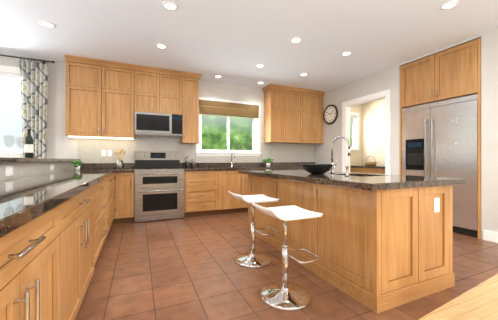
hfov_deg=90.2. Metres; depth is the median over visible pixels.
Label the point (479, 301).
table
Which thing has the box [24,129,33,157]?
wine bottle
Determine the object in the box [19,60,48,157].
curtain
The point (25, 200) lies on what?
countertop
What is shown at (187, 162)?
canister
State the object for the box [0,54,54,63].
curtain rod
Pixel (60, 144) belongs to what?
wall
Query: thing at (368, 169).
pantry cabinet
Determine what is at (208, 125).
backdrop
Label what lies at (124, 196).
base cabinet
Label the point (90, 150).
backsplash
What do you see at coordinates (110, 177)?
base cabinet
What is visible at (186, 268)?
floor
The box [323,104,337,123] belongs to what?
wall clock
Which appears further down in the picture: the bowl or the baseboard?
the baseboard
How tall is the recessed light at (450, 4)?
0.009 m
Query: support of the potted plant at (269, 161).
on the countertop at (25, 200)
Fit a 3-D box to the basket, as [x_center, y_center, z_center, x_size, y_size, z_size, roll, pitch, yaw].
[3.326,0.020,6.790,0.320,0.278,0.320,0,0,-24]
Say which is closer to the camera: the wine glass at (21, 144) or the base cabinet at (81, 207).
the base cabinet at (81, 207)
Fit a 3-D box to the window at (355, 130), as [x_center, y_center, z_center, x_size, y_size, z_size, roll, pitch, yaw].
[2.769,-0.820,7.204,1.060,1.140,0.210,0,0,-24]
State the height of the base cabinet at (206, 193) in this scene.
0.888 m
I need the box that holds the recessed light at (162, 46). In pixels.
[155,43,166,48]
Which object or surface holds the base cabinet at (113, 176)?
on the floor at (186, 268)
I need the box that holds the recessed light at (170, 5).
[162,1,177,10]
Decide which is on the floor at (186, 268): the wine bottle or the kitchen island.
the kitchen island
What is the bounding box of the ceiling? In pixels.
[0,0,497,90]
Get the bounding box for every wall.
[0,54,361,165]
[315,28,497,238]
[362,98,384,165]
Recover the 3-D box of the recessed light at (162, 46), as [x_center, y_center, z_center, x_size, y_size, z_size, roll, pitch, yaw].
[-1.345,-1.744,3.807,0.169,0.009,0.169,0,0,-33]
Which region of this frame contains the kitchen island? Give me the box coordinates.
[247,175,454,313]
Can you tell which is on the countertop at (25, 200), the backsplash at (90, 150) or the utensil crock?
the utensil crock
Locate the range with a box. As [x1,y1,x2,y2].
[134,150,183,221]
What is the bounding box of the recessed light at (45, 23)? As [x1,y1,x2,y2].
[39,21,55,27]
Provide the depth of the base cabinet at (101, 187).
2.68 m
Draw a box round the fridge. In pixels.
[402,94,477,237]
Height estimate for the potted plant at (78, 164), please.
0.154 m
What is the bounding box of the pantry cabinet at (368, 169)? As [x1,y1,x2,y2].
[350,165,384,173]
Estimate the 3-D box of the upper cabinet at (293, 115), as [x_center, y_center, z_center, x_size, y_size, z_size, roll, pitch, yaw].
[1.128,-1.084,6.188,1.598,1.328,0.402,0,0,-24]
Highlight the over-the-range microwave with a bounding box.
[135,111,181,137]
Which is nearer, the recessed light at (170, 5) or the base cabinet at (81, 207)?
the base cabinet at (81, 207)
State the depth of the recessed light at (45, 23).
3.20 m
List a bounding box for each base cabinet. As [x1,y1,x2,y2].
[0,200,67,319]
[68,184,95,319]
[96,178,107,260]
[108,175,111,231]
[112,172,133,223]
[112,174,115,222]
[184,170,223,216]
[224,170,247,213]
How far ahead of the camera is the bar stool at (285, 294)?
1.97 m
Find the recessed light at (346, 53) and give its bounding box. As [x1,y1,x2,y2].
[341,51,351,55]
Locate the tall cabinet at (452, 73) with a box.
[400,38,480,238]
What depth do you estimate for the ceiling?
3.43 m
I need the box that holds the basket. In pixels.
[364,156,376,165]
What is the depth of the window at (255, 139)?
5.79 m
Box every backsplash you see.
[0,161,74,179]
[78,138,314,162]
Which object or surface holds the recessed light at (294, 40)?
in the ceiling
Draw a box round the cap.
[0,157,79,162]
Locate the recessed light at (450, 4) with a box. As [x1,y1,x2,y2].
[440,0,458,9]
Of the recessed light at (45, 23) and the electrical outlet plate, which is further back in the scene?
the recessed light at (45, 23)
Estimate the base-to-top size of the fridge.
2.030 m
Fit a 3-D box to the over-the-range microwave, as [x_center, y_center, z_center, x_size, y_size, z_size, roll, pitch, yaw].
[-1.770,-0.681,4.864,0.858,0.418,0.450,0,0,-24]
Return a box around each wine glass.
[4,135,14,157]
[15,137,25,157]
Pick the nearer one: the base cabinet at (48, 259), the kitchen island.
the base cabinet at (48, 259)
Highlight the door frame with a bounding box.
[342,89,390,173]
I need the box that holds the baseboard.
[483,230,497,242]
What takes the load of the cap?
on the wall
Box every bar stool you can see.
[228,191,279,267]
[251,202,322,310]
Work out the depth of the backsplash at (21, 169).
2.57 m
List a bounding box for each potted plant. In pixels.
[71,160,82,169]
[263,158,273,166]
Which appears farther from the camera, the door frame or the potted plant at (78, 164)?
the door frame
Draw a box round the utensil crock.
[115,148,125,168]
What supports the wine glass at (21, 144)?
on the cap
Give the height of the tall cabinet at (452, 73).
2.800 m
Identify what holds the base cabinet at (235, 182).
on the floor at (186, 268)
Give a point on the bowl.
(317, 168)
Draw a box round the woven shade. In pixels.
[199,99,258,117]
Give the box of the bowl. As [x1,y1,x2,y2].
[300,164,333,173]
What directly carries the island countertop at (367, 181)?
on the kitchen island
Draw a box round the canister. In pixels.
[185,157,191,167]
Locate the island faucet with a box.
[330,136,350,175]
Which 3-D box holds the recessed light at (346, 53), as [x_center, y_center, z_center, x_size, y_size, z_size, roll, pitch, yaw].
[1.602,-1.744,4.072,0.169,0.009,0.169,0,0,-30]
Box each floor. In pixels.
[75,211,497,319]
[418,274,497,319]
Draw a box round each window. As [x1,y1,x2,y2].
[0,65,22,157]
[195,97,261,155]
[350,112,360,151]
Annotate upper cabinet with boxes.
[65,55,201,143]
[262,84,324,143]
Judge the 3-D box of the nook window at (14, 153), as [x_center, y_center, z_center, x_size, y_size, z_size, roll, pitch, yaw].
[-4.352,-0.800,4.034,1.430,1.520,0.210,0,0,-24]
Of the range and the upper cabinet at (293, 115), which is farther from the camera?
the upper cabinet at (293, 115)
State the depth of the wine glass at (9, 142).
2.34 m
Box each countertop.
[0,162,314,237]
[238,169,465,190]
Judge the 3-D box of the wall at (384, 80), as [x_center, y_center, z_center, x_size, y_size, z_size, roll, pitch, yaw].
[3.256,-0.325,3.529,0.120,2.850,7.000,0,0,-24]
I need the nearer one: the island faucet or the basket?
the island faucet
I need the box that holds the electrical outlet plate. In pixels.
[6,166,12,175]
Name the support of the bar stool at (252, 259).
on the floor at (186, 268)
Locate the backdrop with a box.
[0,76,351,149]
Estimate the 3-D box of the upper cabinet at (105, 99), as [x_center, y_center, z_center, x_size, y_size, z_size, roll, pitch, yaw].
[-2.087,-1.046,4.756,2.297,1.403,0.402,0,0,-24]
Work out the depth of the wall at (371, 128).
7.02 m
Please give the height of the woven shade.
0.310 m
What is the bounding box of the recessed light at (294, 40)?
[290,37,301,42]

